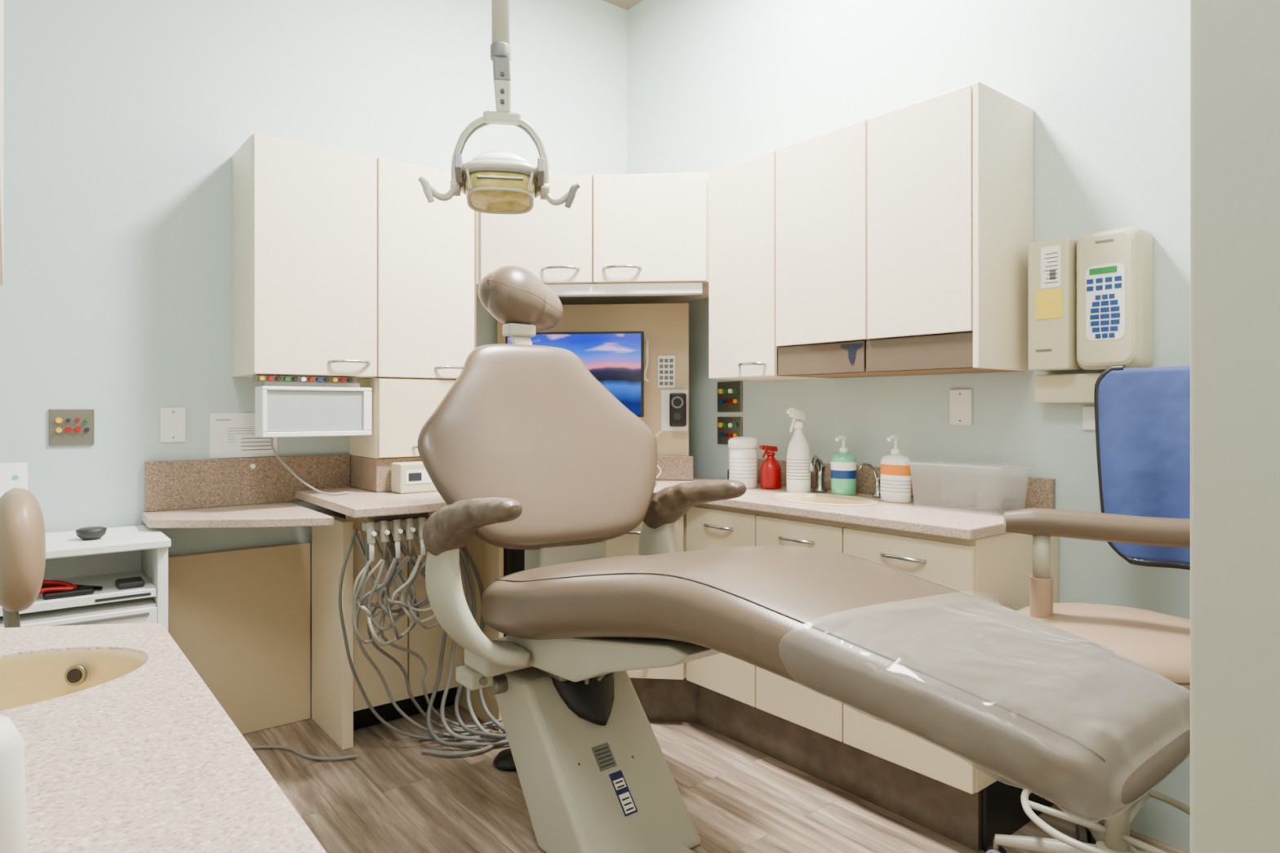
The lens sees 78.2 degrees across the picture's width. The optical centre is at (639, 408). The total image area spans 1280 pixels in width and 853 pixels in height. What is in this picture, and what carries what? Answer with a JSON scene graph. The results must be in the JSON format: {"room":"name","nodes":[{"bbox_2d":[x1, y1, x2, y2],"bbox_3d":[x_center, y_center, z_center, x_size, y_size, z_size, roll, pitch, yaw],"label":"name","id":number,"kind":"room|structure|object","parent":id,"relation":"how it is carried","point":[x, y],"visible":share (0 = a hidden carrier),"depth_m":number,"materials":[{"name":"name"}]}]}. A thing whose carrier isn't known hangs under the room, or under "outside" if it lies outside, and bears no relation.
{"room":"dental clinic","nodes":[
{"label":"dental clinic","id":0,"kind":"room"},
{"bbox_2d":[0,0,627,715],"bbox_3d":[-1.573,-0.425,2.906,3.790,3.250,0.100,0,0,-39],"label":"wall","id":1,"kind":"structure","parent":0,"point":[125,122],"depth_m":2.80,"materials":[{"name":"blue paint"}]},
{"bbox_2d":[0,462,27,497],"bbox_3d":[-1.971,0.285,2.395,0.170,0.229,0.043,0,0,-39],"label":"card","id":2,"kind":"object","parent":1,"relation":"attached to","point":[12,475],"visible":0.28,"depth_m":2.44,"materials":[{"name":"white paper"}]},
{"bbox_2d":[48,408,94,445],"bbox_3d":[-1.869,0.062,2.590,0.122,0.122,0.020,0,0,-39],"label":"outlet plate","id":3,"kind":"object","parent":1,"relation":"attached to","point":[67,426],"visible":1,"depth_m":2.59,"materials":[{"name":"grey metal"}]},
{"bbox_2d":[160,407,186,442],"bbox_3d":[-1.646,0.059,2.775,0.078,0.122,0.010,0,0,-39],"label":"blank wall plate","id":4,"kind":"object","parent":1,"relation":"attached to","point":[172,420],"visible":1,"depth_m":2.77,"materials":[{"name":"white plastic"}]},
{"bbox_2d":[209,413,277,458],"bbox_3d":[-1.469,0.100,2.921,0.228,0.164,0.004,0,0,-39],"label":"posted notice","id":5,"kind":"object","parent":1,"relation":"attached to","point":[232,435],"visible":0.8,"depth_m":2.90,"materials":[{"name":"white paper"}]},
{"bbox_2d":[144,453,350,511],"bbox_3d":[-1.436,0.271,2.934,0.698,0.174,0.021,0,0,-39],"label":"backsplash","id":6,"kind":"structure","parent":1,"relation":"attached to","point":[184,484],"depth_m":2.89,"materials":[{"name":"laminate"}]},
{"bbox_2d":[231,133,475,492],"bbox_3d":[-1.070,-0.308,3.018,0.824,1.243,0.352,0,0,-39],"label":"upper cabinet","id":7,"kind":"object","parent":1,"relation":"attached to","point":[343,264],"visible":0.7,"depth_m":2.88,"materials":[{"name":"beige laminate"}]},
{"bbox_2d":[253,374,356,382],"bbox_3d":[-1.181,-0.103,2.794,0.340,0.020,0.065,0,0,-39],"label":"indicator lights","id":8,"kind":"object","parent":7,"relation":"attached to","point":[256,377],"visible":1,"depth_m":2.77,"materials":[{"name":"multicoloured plastic"}]},
{"bbox_2d":[254,381,371,437],"bbox_3d":[-1.169,0.004,2.830,0.375,0.192,0.105,0,0,-39],"label":"x-ray film viewer","id":9,"kind":"object","parent":7,"relation":"attached to","point":[282,409],"visible":1,"depth_m":2.78,"materials":[{"name":"white plastic"}]},
{"bbox_2d":[270,437,349,495],"bbox_3d":[-1.186,0.206,2.832,0.259,0.215,0.078,0,0,-23],"label":"cord","id":10,"kind":"object","parent":9,"relation":"hanging from","point":[271,438],"visible":0.98,"depth_m":2.83,"materials":[{"name":"grey plastic"}]},
{"bbox_2d":[266,391,362,431],"bbox_3d":[-1.149,0.010,2.794,0.326,0.140,0.004,0,0,-39],"label":"diffuser","id":11,"kind":"object","parent":9,"relation":"attached to","point":[286,411],"depth_m":2.79,"materials":[{"name":"grey plastic"}]},
{"bbox_2d":[475,172,708,304],"bbox_3d":[-0.164,-0.693,3.364,1.016,0.475,0.947,0,0,-39],"label":"upper cabinet","id":12,"kind":"object","parent":1,"relation":"attached to","point":[631,238],"visible":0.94,"depth_m":3.13,"materials":[{"name":"beige laminate"}]},
{"bbox_2d":[544,282,702,297],"bbox_3d":[-0.187,-0.476,3.227,0.736,0.043,0.718,0,0,-39],"label":"light","id":13,"kind":"object","parent":12,"relation":"attached to","point":[561,289],"depth_m":3.14,"materials":[{"name":"white plastic"}]},
{"bbox_2d":[603,0,642,9],"bbox_3d":[-0.026,-2.100,1.070,3.900,0.100,4.900,0,0,-39],"label":"ceiling","id":14,"kind":"structure","parent":0,"point":[625,4],"depth_m":3.98,"materials":[{"name":"brown paint"}]},
{"bbox_2d":[417,0,579,214],"bbox_3d":[-0.407,-1.313,2.297,0.458,1.472,0.192,0,0,-9],"label":"light","id":15,"kind":"object","parent":14,"relation":"hanging from","point":[495,181],"visible":1,"depth_m":2.28,"materials":[{"name":"beige plastic"}]},
{"bbox_2d":[644,338,648,382],"bbox_3d":[0.031,-0.209,3.439,0.034,0.188,0.030,0,0,-39],"label":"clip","id":16,"kind":"object","parent":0,"point":[647,340],"depth_m":3.43,"materials":[{"name":"white plastic"}]},
{"bbox_2d":[242,705,1190,852],"bbox_3d":[-0.026,1.250,1.070,3.900,0.100,4.900,0,0,-39],"label":"floor","id":17,"kind":"structure","parent":0,"point":[394,797],"depth_m":2.39,"materials":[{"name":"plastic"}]},
{"bbox_2d":[0,488,45,627],"bbox_3d":[-1.624,0.691,1.606,0.655,1.017,0.513,0,0,-39],"label":"stool","id":18,"kind":"object","parent":17,"relation":"on","point":[22,527],"visible":0.87,"depth_m":1.67,"materials":[{"name":"beige leather"}]},
{"bbox_2d":[0,524,170,631],"bbox_3d":[-1.846,0.799,2.320,0.750,0.799,0.390,0,0,-39],"label":"shelf unit","id":19,"kind":"object","parent":17,"relation":"on","point":[135,551],"visible":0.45,"depth_m":2.39,"materials":[{"name":"white plastic"}]},
{"bbox_2d":[0,570,156,616],"bbox_3d":[-1.845,0.562,2.323,0.677,0.025,0.344,0,0,-39],"label":"shelf","id":20,"kind":"object","parent":19,"relation":"attached to","point":[109,593],"depth_m":2.38,"materials":[{"name":"white plastic"}]},
{"bbox_2d":[75,526,106,540],"bbox_3d":[-1.674,0.382,2.401,0.080,0.035,0.080,0,0,-39],"label":"dish","id":21,"kind":"object","parent":19,"relation":"on","point":[89,533],"visible":1,"depth_m":2.38,"materials":[{"name":"grey metal"}]},
{"bbox_2d":[39,577,144,599],"bbox_3d":[-1.745,0.525,2.313,0.480,0.048,0.168,0,0,-39],"label":"tools","id":22,"kind":"object","parent":19,"relation":"on","point":[50,589],"visible":0.62,"depth_m":2.31,"materials":[{"name":"red plastic"}]},
{"bbox_2d":[0,622,326,852],"bbox_3d":[-0.637,0.757,0.572,0.633,0.884,1.489,0,0,-39],"label":"countertop","id":23,"kind":"structure","parent":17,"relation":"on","point":[128,749],"depth_m":0.72,"materials":[{"name":"laminate"}]},
{"bbox_2d":[0,715,27,852],"bbox_3d":[-0.450,0.259,0.524,0.066,0.110,0.066,0,0,-39],"label":"soap bottle","id":24,"kind":"object","parent":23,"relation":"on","point":[13,821],"visible":1,"depth_m":0.53,"materials":[{"name":"white plastic"}]},
{"bbox_2d":[250,744,356,760],"bbox_3d":[-1.251,1.188,2.720,0.576,0.012,0.087,0,0,5],"label":"cable","id":25,"kind":"object","parent":17,"relation":"on","point":[269,746],"visible":0.65,"depth_m":2.69,"materials":[{"name":"grey plastic"}]},
{"bbox_2d":[337,512,508,756],"bbox_3d":[-0.739,0.771,2.743,0.600,0.848,0.313,0,0,-39],"label":"hoses","id":26,"kind":"object","parent":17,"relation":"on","point":[381,526],"visible":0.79,"depth_m":2.68,"materials":[{"name":"grey plastic"}]},
{"bbox_2d":[493,748,516,771],"bbox_3d":[-0.430,1.179,2.657,0.130,0.040,0.130,0,0,-39],"label":"foot pedal","id":27,"kind":"object","parent":17,"relation":"on","point":[504,761],"visible":0.4,"depth_m":2.61,"materials":[{"name":"black plastic"}]},
{"bbox_2d":[141,302,1058,852],"bbox_3d":[-0.239,0.369,2.537,2.167,1.659,2.141,0,0,-39],"label":"base cabinet","id":28,"kind":"object","parent":17,"relation":"on","point":[241,617],"visible":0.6,"depth_m":2.79,"materials":[{"name":"beige laminate"}]},
{"bbox_2d":[503,548,524,636],"bbox_3d":[-0.432,0.674,3.051,0.210,0.552,0.263,0,0,-39],"label":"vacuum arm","id":29,"kind":"object","parent":28,"relation":"attached to","point":[513,559],"visible":0.02,"depth_m":3.00,"materials":[{"name":"black plastic"}]},
{"bbox_2d":[505,331,644,417],"bbox_3d":[-0.269,-0.141,3.382,0.587,0.358,0.172,0,0,6],"label":"computer monitor","id":30,"kind":"object","parent":28,"relation":"attached to","point":[615,359],"visible":0.36,"depth_m":3.28,"materials":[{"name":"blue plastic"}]},
{"bbox_2d":[295,475,1022,540],"bbox_3d":[-0.034,0.330,2.701,1.642,0.030,2.141,0,0,-39],"label":"countertop","id":31,"kind":"structure","parent":28,"relation":"on","point":[963,521],"depth_m":2.52,"materials":[{"name":"laminate"}]},
{"bbox_2d":[391,461,437,493],"bbox_3d":[-0.795,0.259,3.000,0.280,0.110,0.098,0,0,-39],"label":"box","id":32,"kind":"object","parent":31,"relation":"on","point":[406,477],"visible":0.58,"depth_m":2.91,"materials":[{"name":"beige plastic"}]},
{"bbox_2d":[728,436,758,488],"bbox_3d":[0.411,0.214,3.128,0.120,0.200,0.120,0,0,-39],"label":"wipes canister","id":33,"kind":"object","parent":31,"relation":"on","point":[743,451],"visible":0.92,"depth_m":3.08,"materials":[{"name":"white plastic"}]},
{"bbox_2d":[759,444,781,488],"bbox_3d":[0.507,0.229,3.088,0.095,0.170,0.082,0,0,-4],"label":"spray bottle","id":34,"kind":"object","parent":31,"relation":"on","point":[771,469],"visible":1,"depth_m":3.06,"materials":[{"name":"red plastic"}]},
{"bbox_2d":[786,408,810,493],"bbox_3d":[0.591,0.157,2.948,0.097,0.314,0.090,0,0,0],"label":"spray bottle","id":35,"kind":"object","parent":31,"relation":"on","point":[798,455],"visible":0.95,"depth_m":2.92,"materials":[{"name":"white plastic"}]},
{"bbox_2d":[808,454,827,492],"bbox_3d":[0.645,0.243,2.910,0.056,0.142,0.168,0,0,35],"label":"sink faucet","id":36,"kind":"object","parent":31,"relation":"on","point":[820,466],"visible":1,"depth_m":2.94,"materials":[{"name":"silver metal"}]},
{"bbox_2d":[769,493,879,505],"bbox_3d":[0.629,0.380,2.713,0.281,0.140,0.410,0,0,-39],"label":"sink","id":37,"kind":"object","parent":31,"relation":"in","point":[810,499],"depth_m":2.81,"materials":[{"name":"beige"}]},
{"bbox_2d":[831,435,856,495],"bbox_3d":[0.742,0.207,2.868,0.091,0.215,0.091,0,0,-39],"label":"soap dispenser bottle","id":38,"kind":"object","parent":31,"relation":"on","point":[843,464],"visible":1,"depth_m":2.83,"materials":[{"name":"green plastic"}]},
{"bbox_2d":[858,462,880,497],"bbox_3d":[0.818,0.253,2.766,0.103,0.122,0.044,0,0,-33],"label":"drinking faucet","id":39,"kind":"object","parent":31,"relation":"on","point":[877,479],"visible":0.88,"depth_m":2.77,"materials":[{"name":"silver metal"}]},
{"bbox_2d":[880,435,911,502],"bbox_3d":[0.857,0.202,2.646,0.075,0.225,0.110,0,0,-39],"label":"sanitizer bottle","id":40,"kind":"object","parent":31,"relation":"on","point":[895,468],"visible":1,"depth_m":2.62,"materials":[{"name":"white plastic"}]},
{"bbox_2d":[657,355,675,387],"bbox_3d":[0.116,-0.160,3.447,0.075,0.140,0.006,0,0,6],"label":"keypad","id":41,"kind":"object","parent":28,"relation":"attached to","point":[666,364],"depth_m":3.44,"materials":[{"name":"white plastic"}]},
{"bbox_2d":[661,390,687,431],"bbox_3d":[0.151,0.010,3.446,0.115,0.180,0.002,0,0,6],"label":"paper","id":42,"kind":"object","parent":28,"relation":"attached to","point":[664,393],"visible":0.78,"depth_m":3.45,"materials":[{"name":"white paper"}]},
{"bbox_2d":[669,392,686,426],"bbox_3d":[0.164,0.007,3.402,0.070,0.145,0.081,0,0,6],"label":"speaker","id":43,"kind":"object","parent":28,"relation":"attached to","point":[677,401],"visible":1,"depth_m":3.37},
{"bbox_2d":[654,422,669,477],"bbox_3d":[0.060,0.183,3.402,0.147,0.249,0.029,0,0,-4],"label":"hanging cable","id":44,"kind":"object","parent":43,"relation":"hanging from","point":[668,422],"visible":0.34,"depth_m":3.40,"materials":[{"name":"white plastic"}]},
{"bbox_2d":[417,265,1190,852],"bbox_3d":[0.138,0.363,1.913,0.875,1.672,1.981,0,0,-39],"label":"dental chair","id":45,"kind":"object","parent":17,"relation":"on","point":[526,450],"visible":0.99,"depth_m":1.90,"materials":[{"name":"beige leather"}]},
{"bbox_2d":[986,364,1190,852],"bbox_3d":[1.190,0.542,1.896,0.639,1.314,0.632,0,0,-39],"label":"chair","id":46,"kind":"object","parent":17,"relation":"on","point":[1158,642],"depth_m":1.96,"materials":[{"name":"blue fabric"}]},
{"bbox_2d":[627,0,1190,852],"bbox_3d":[0.883,-0.425,2.955,0.100,3.250,3.100,0,0,-39],"label":"wall","id":47,"kind":"structure","parent":0,"point":[713,85],"depth_m":2.60,"materials":[{"name":"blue paint"}]},
{"bbox_2d":[717,381,742,412],"bbox_3d":[0.391,-0.050,3.470,0.020,0.135,0.150,0,0,-39],"label":"outlet plate","id":48,"kind":"object","parent":47,"relation":"attached to","point":[730,393],"visible":1,"depth_m":3.46,"materials":[{"name":"brown metal"}]},
{"bbox_2d":[717,417,742,444],"bbox_3d":[0.391,0.100,3.470,0.020,0.122,0.150,0,0,-39],"label":"outlet plate","id":49,"kind":"object","parent":47,"relation":"attached to","point":[728,428],"visible":0.93,"depth_m":3.47,"materials":[{"name":"brown metal"}]},
{"bbox_2d":[708,81,1033,380],"bbox_3d":[0.734,-0.522,2.763,0.370,0.815,1.107,0,0,-39],"label":"upper cabinet","id":50,"kind":"object","parent":47,"relation":"attached to","point":[895,242],"visible":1,"depth_m":2.48,"materials":[{"name":"beige laminate"}]},
{"bbox_2d":[757,458,1054,509],"bbox_3d":[0.836,0.265,2.914,0.019,0.100,1.345,0,0,-39],"label":"backsplash","id":51,"kind":"structure","parent":47,"relation":"attached to","point":[992,490],"depth_m":2.59,"materials":[{"name":"laminate"}]},
{"bbox_2d":[949,389,972,425],"bbox_3d":[1.072,-0.003,2.631,0.010,0.120,0.078,0,0,-39],"label":"blank wall plate","id":52,"kind":"object","parent":47,"relation":"attached to","point":[960,400],"visible":1,"depth_m":2.63,"materials":[{"name":"white plastic"}]},
{"bbox_2d":[1034,373,1101,403],"bbox_3d":[1.318,-0.058,2.278,0.069,0.085,0.320,0,0,-39],"label":"shelf","id":53,"kind":"object","parent":47,"relation":"attached to","point":[1064,388],"visible":0.52,"depth_m":2.31,"materials":[{"name":"beige plastic"}]},
{"bbox_2d":[1028,237,1084,371],"bbox_3d":[1.235,-0.301,2.331,0.132,0.378,0.115,0,0,-39],"label":"control box","id":54,"kind":"object","parent":53,"relation":"on","point":[1052,264],"visible":0.89,"depth_m":2.28,"materials":[{"name":"beige plastic"}]},
{"bbox_2d":[1076,226,1153,370],"bbox_3d":[1.334,-0.305,2.224,0.112,0.390,0.170,0,0,-39],"label":"control panel","id":55,"kind":"object","parent":53,"relation":"on","point":[1115,267],"visible":0.99,"depth_m":2.17,"materials":[{"name":"beige plastic"}]},
{"bbox_2d":[1083,406,1095,430],"bbox_3d":[1.335,0.030,2.305,0.008,0.070,0.070,0,0,-39],"label":"blank wall plate","id":56,"kind":"object","parent":47,"relation":"attached to","point":[1088,411],"visible":0.46,"depth_m":2.31,"materials":[{"name":"white plastic"}]},
{"bbox_2d":[1190,0,1279,852],"bbox_3d":[1.759,-0.425,0.542,1.780,3.250,1.840,0,0,-39],"label":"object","id":57,"kind":"structure","parent":47,"relation":"in","point":[1235,44],"depth_m":0.68,"materials":[{"name":"beige paint"}]},
{"bbox_3d":[-0.686,-0.425,-0.551,0.840,3.250,3.200,0,0,-39],"label":"wall","id":58,"kind":"structure","parent":0,"visible":0},
{"bbox_2d":[0,0,3,285],"bbox_3d":[-0.813,-0.550,0.649,0.446,0.760,0.790,0,0,-39],"label":"upper cabinet","id":59,"kind":"object","parent":58,"relation":"attached to","point":[1,1],"visible":1,"depth_m":0.77,"materials":[{"name":"beige laminate"}]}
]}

